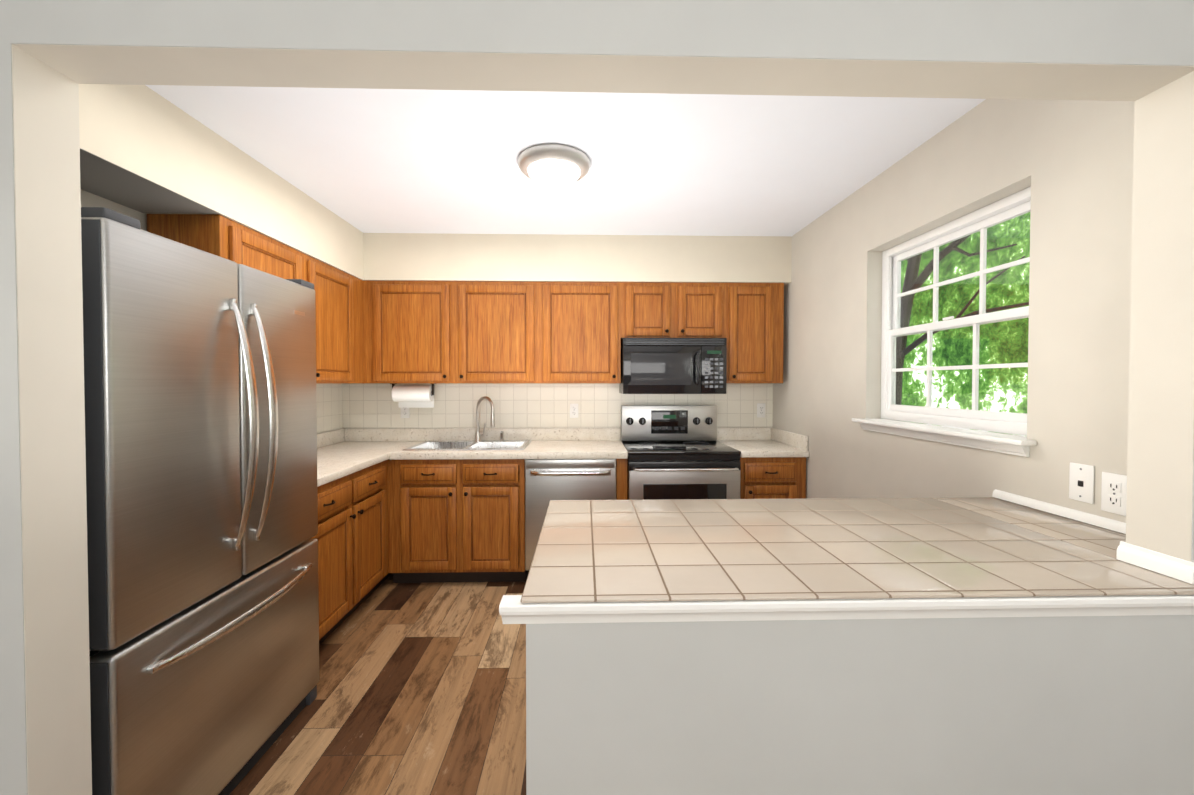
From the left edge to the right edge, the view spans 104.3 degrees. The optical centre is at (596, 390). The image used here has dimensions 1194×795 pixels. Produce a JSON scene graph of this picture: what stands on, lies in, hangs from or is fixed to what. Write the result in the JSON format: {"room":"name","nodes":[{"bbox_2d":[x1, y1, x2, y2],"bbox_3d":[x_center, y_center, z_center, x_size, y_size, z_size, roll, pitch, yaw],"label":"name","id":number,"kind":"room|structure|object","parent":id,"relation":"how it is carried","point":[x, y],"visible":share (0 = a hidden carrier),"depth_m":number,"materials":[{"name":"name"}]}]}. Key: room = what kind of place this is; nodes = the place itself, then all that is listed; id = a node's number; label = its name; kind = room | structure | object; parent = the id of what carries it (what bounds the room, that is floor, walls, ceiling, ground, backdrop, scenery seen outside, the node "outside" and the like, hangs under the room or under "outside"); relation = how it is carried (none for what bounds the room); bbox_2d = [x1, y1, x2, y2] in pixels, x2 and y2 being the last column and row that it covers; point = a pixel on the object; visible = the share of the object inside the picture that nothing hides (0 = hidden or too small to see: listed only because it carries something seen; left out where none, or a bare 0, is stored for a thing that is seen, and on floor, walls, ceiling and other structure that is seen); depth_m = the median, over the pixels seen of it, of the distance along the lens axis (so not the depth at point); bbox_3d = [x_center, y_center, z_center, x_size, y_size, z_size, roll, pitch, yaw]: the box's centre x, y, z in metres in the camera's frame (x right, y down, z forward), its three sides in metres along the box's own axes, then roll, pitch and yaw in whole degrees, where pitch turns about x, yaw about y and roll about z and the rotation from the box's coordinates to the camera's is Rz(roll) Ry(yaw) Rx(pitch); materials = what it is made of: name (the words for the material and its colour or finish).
{"room":"kitchen","nodes":[
{"label":"kitchen","id":0,"kind":"room"},
{"bbox_2d":[81,189,341,433],"bbox_3d":[-2.055,0.107,2.414,0.120,2.460,2.800,0,1,-2],"label":"wall","id":1,"kind":"structure","parent":0,"point":[88,199],"depth_m":1.90,"materials":[{"name":"beige paint"}]},
{"bbox_2d":[147,214,314,289],"bbox_3d":[-1.818,-0.410,2.372,0.333,0.746,0.649,0,1,-2],"label":"upper cabinet","id":2,"kind":"object","parent":1,"relation":"attached to","point":[218,235],"depth_m":2.11,"materials":[{"name":"brown wood"}]},
{"bbox_2d":[316,384,343,432],"bbox_3d":[-2.003,0.134,2.867,0.008,0.356,1.620,0,1,-2],"label":"backsplash","id":3,"kind":"structure","parent":1,"relation":"attached to","point":[340,406],"depth_m":3.50,"materials":[{"name":"tile"}]},
{"bbox_2d":[315,259,350,382],"bbox_3d":[-1.832,-0.419,2.897,0.333,0.746,0.590,0,1,-2],"label":"upper cabinet","id":4,"kind":"object","parent":1,"relation":"attached to","point":[332,285],"depth_m":2.94,"materials":[{"name":"brown wood"}]},
{"bbox_2d":[351,275,374,382],"bbox_3d":[-1.809,-0.426,3.263,0.398,0.746,0.253,0,1,-2],"label":"upper cabinet","id":5,"kind":"object","parent":1,"relation":"attached to","point":[362,292],"depth_m":3.35,"materials":[{"name":"brown wood"}]},
{"bbox_2d":[229,573,525,794],"bbox_3d":[-0.175,1.419,0.576,5.300,0.100,6.620,0,1,-2],"label":"floor","id":6,"kind":"structure","parent":0,"point":[421,688],"depth_m":1.98,"materials":[{"name":"brown wood"}]},
{"bbox_2d":[81,207,318,794],"bbox_3d":[-1.542,0.448,1.572,0.838,1.807,0.892,0,1,-2],"label":"refrigerator","id":7,"kind":"object","parent":6,"relation":"on","point":[201,447],"visible":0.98,"depth_m":1.38,"materials":[{"name":"grey metal"}]},
{"bbox_2d":[312,459,403,644],"bbox_3d":[-1.646,0.898,2.594,0.683,0.872,1.069,0,1,-2],"label":"base cabinet","id":8,"kind":"object","parent":6,"relation":"on","point":[358,535],"depth_m":2.64,"materials":[{"name":"brown wood"}]},
{"bbox_2d":[317,436,392,486],"bbox_3d":[-1.672,0.392,2.560,0.630,0.146,1.020,0,1,-2],"label":"countertop","id":9,"kind":"structure","parent":8,"relation":"on","point":[341,453],"depth_m":3.05,"materials":[{"name":"stone"}]},
{"bbox_2d":[317,428,627,459],"bbox_3d":[-0.906,0.378,3.405,2.207,0.146,0.630,0,1,-2],"label":"countertop","id":10,"kind":"structure","parent":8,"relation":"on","point":[547,443],"depth_m":3.66,"materials":[{"name":"stone"}]},
{"bbox_2d":[403,440,531,449],"bbox_3d":[-0.927,0.493,3.442,0.832,0.192,0.502,0,1,-2],"label":"sink","id":11,"kind":"object","parent":10,"relation":"in","point":[476,445],"visible":0.23,"depth_m":3.58,"materials":[{"name":"silver metal"}]},
{"bbox_2d":[474,396,503,440],"bbox_3d":[-0.844,0.217,3.591,0.235,0.352,0.150,0,1,-2],"label":"faucet","id":12,"kind":"object","parent":10,"relation":"on","point":[478,434],"visible":1,"depth_m":3.62,"materials":[{"name":"silver metal"}]},
{"bbox_2d":[400,465,527,582],"bbox_3d":[-0.953,0.969,3.417,0.912,0.700,0.624,0,1,-2],"label":"base cabinet","id":13,"kind":"object","parent":6,"relation":"on","point":[432,521],"depth_m":3.12,"materials":[{"name":"brown wood"}]},
{"bbox_2d":[525,459,615,572],"bbox_3d":[-0.185,0.886,3.398,0.615,0.868,0.653,0,1,-2],"label":"dishwasher","id":14,"kind":"object","parent":6,"relation":"on","point":[547,481],"visible":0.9,"depth_m":3.12,"materials":[{"name":"silver metal"}]},
{"bbox_2d":[621,405,740,499],"bbox_3d":[0.584,0.720,3.410,0.764,1.200,0.708,0,1,-2],"label":"range","id":15,"kind":"object","parent":6,"relation":"on","point":[677,451],"visible":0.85,"depth_m":3.13,"materials":[{"name":"silver metal"}]},
{"bbox_2d":[739,457,805,498],"bbox_3d":[1.197,0.882,3.473,0.459,0.872,0.624,0,1,-2],"label":"base cabinet","id":16,"kind":"object","parent":6,"relation":"on","point":[760,477],"depth_m":3.16,"materials":[{"name":"brown wood"}]},
{"bbox_2d":[716,428,808,457],"bbox_3d":[1.201,0.375,3.461,0.467,0.142,0.630,0,1,-2],"label":"countertop","id":17,"kind":"structure","parent":16,"relation":"on","point":[752,442],"depth_m":3.49,"materials":[{"name":"stone"}]},
{"bbox_2d":[342,383,771,441],"bbox_3d":[-0.231,0.083,3.803,3.600,2.460,0.120,0,1,-2],"label":"wall","id":18,"kind":"structure","parent":0,"point":[526,383],"depth_m":3.73,"materials":[{"name":"beige paint"}]},
{"bbox_2d":[375,281,462,382],"bbox_3d":[-1.353,-0.430,3.528,0.698,0.746,0.333,0,1,-2],"label":"upper cabinet","id":19,"kind":"object","parent":18,"relation":"attached to","point":[417,322],"depth_m":3.37,"materials":[{"name":"brown wood"}]},
{"bbox_2d":[390,383,435,407],"bbox_3d":[-1.400,0.037,3.538,0.324,0.187,0.124,0,1,-2],"label":"paper towel holder","id":20,"kind":"object","parent":19,"relation":"attached to","point":[412,396],"visible":1,"depth_m":3.50,"materials":[{"name":"white paper"}]},
{"bbox_2d":[459,281,546,382],"bbox_3d":[-0.739,-0.430,3.544,0.696,0.746,0.333,0,1,-2],"label":"upper cabinet","id":21,"kind":"object","parent":18,"relation":"attached to","point":[460,332],"depth_m":3.39,"materials":[{"name":"brown wood"}]},
{"bbox_2d":[344,384,772,427],"bbox_3d":[-0.300,0.270,3.740,3.460,0.658,0.008,0,1,-2],"label":"backsplash","id":22,"kind":"structure","parent":18,"relation":"attached to","point":[365,405],"depth_m":3.73,"materials":[{"name":"tile"}]},
{"bbox_2d":[401,408,409,417],"bbox_3d":[-1.529,0.160,3.697,0.070,0.115,0.008,0,1,-2],"label":"outlet","id":23,"kind":"object","parent":22,"relation":"attached to","point":[405,412],"visible":0.81,"depth_m":3.70,"materials":[{"name":"white plastic"}]},
{"bbox_2d":[570,404,577,417],"bbox_3d":[-0.184,0.159,3.733,0.070,0.115,0.008,0,1,-2],"label":"outlet","id":24,"kind":"object","parent":22,"relation":"attached to","point":[573,410],"visible":1,"depth_m":3.73,"materials":[{"name":"white plastic"}]},
{"bbox_2d":[757,403,765,416],"bbox_3d":[1.335,0.158,3.773,0.070,0.115,0.008,0,1,-2],"label":"outlet","id":25,"kind":"object","parent":22,"relation":"attached to","point":[761,407],"visible":1,"depth_m":3.77,"materials":[{"name":"white plastic"}]},
{"bbox_2d":[547,282,622,382],"bbox_3d":[-0.152,-0.431,3.560,0.644,0.746,0.333,0,1,-2],"label":"upper cabinet","id":26,"kind":"object","parent":18,"relation":"attached to","point":[585,319],"depth_m":3.40,"materials":[{"name":"brown wood"}]},
{"bbox_2d":[623,282,682,337],"bbox_3d":[0.385,-0.599,3.571,0.432,0.409,0.333,0,1,-2],"label":"upper cabinet","id":27,"kind":"object","parent":18,"relation":"attached to","point":[650,309],"depth_m":3.41,"materials":[{"name":"brown wood"}]},
{"bbox_2d":[619,338,726,393],"bbox_3d":[0.561,-0.183,3.533,0.754,0.409,0.429,0,1,-2],"label":"over-the-range microwave","id":28,"kind":"object","parent":27,"relation":"attached to","point":[673,365],"visible":1,"depth_m":3.36,"materials":[{"name":"black plastic"}]},
{"bbox_2d":[683,282,730,337],"bbox_3d":[0.737,-0.600,3.580,0.425,0.409,0.333,0,1,-2],"label":"upper cabinet","id":29,"kind":"object","parent":18,"relation":"attached to","point":[706,306],"depth_m":3.42,"materials":[{"name":"brown wood"}]},
{"bbox_2d":[727,283,783,382],"bbox_3d":[1.167,-0.431,3.595,0.435,0.746,0.333,0,1,-2],"label":"upper cabinet","id":30,"kind":"object","parent":18,"relation":"attached to","point":[755,344],"depth_m":3.44,"materials":[{"name":"brown wood"}]},
{"bbox_2d":[146,85,984,236],"bbox_3d":[-0.175,-1.141,0.532,5.300,0.100,6.620,0,1,-2],"label":"ceiling","id":31,"kind":"structure","parent":0,"point":[363,160],"depth_m":2.16,"materials":[{"name":"paint"}]},
{"bbox_2d":[79,84,366,280],"bbox_3d":[-1.822,-0.949,2.172,0.335,0.340,2.340,0,1,-2],"label":"soffit","id":32,"kind":"structure","parent":31,"relation":"attached to","point":[145,149],"depth_m":1.90,"materials":[{"name":"paint"}]},
{"bbox_2d":[518,144,589,186],"bbox_3d":[-0.209,-1.071,2.270,0.352,0.098,0.352,0,1,-2],"label":"ceiling light","id":33,"kind":"object","parent":31,"relation":"attached to","point":[555,165],"visible":1,"depth_m":2.18,"materials":[{"name":"white glass"}]},
{"bbox_2d":[363,233,791,285],"bbox_3d":[-0.295,-0.974,3.555,3.460,0.338,0.335,0,1,-2],"label":"soffit","id":34,"kind":"structure","parent":31,"relation":"attached to","point":[386,256],"depth_m":3.39,"materials":[{"name":"paint"}]},
{"bbox_2d":[0,0,1193,794],"bbox_3d":[-0.187,0.131,1.004,5.300,2.460,0.120,0,1,-2],"label":"wall","id":35,"kind":"structure","parent":0,"point":[1024,706],"depth_m":0.97,"materials":[{"name":"paint"}]},
{"bbox_2d":[499,595,1193,623],"bbox_3d":[0.561,0.445,0.945,1.504,0.056,0.046,0,1,-2],"label":"trim","id":36,"kind":"structure","parent":35,"relation":"attached to","point":[513,609],"depth_m":0.93,"materials":[{"name":"white"}]},
{"bbox_2d":[521,497,1193,602],"bbox_3d":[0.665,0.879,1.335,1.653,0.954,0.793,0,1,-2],"label":"countertop","id":37,"kind":"structure","parent":35,"relation":"on","point":[710,549],"depth_m":1.16,"materials":[{"name":"tile"}]},
{"bbox_2d":[1116,541,1193,583],"bbox_3d":[1.256,0.384,1.046,0.011,0.044,0.140,0,1,-2],"label":"baseboard","id":38,"kind":"structure","parent":35,"relation":"attached to","point":[1169,566],"depth_m":1.04,"materials":[{"name":"white wood"}]},
{"bbox_2d":[772,99,1133,522],"bbox_3d":[1.535,0.106,2.450,0.140,2.460,2.680,0,1,-2],"label":"wall","id":39,"kind":"structure","parent":0,"point":[1070,162],"depth_m":1.73,"materials":[{"name":"beige paint"}]},
{"bbox_2d":[852,186,1036,456],"bbox_3d":[1.516,-0.264,2.061,0.197,0.964,1.001,0,1,-2],"label":"window","id":40,"kind":"structure","parent":39,"relation":"in","point":[982,220],"depth_m":2.03,"materials":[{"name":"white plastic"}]},
{"bbox_2d":[992,489,1125,533],"bbox_3d":[1.486,0.385,1.421,0.013,0.028,0.614,0,1,-2],"label":"trim","id":41,"kind":"structure","parent":39,"relation":"attached to","point":[1104,522],"depth_m":1.47,"materials":[{"name":"white wood"}]},
{"bbox_2d":[1069,462,1094,503],"bbox_3d":[1.488,0.282,1.427,0.007,0.115,0.070,0,1,-2],"label":"phone jack","id":42,"kind":"object","parent":39,"relation":"attached to","point":[1081,481],"visible":1,"depth_m":1.42,"materials":[{"name":"white plastic"}]},
{"bbox_2d":[1101,472,1126,515],"bbox_3d":[1.490,0.296,1.336,0.008,0.115,0.070,0,1,-2],"label":"outlet","id":43,"kind":"object","parent":39,"relation":"attached to","point":[1113,493],"visible":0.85,"depth_m":1.34,"materials":[{"name":"white plastic"}]},
{"label":"outside","id":44,"kind":"structure","parent":0,"visible":0},
{"bbox_2d":[895,212,1029,435],"bbox_3d":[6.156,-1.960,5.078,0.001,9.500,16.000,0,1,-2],"label":"tree","id":45,"kind":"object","parent":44,"point":[1003,337],"depth_m":7.47,"materials":[{"name":"green plant"}]}
]}

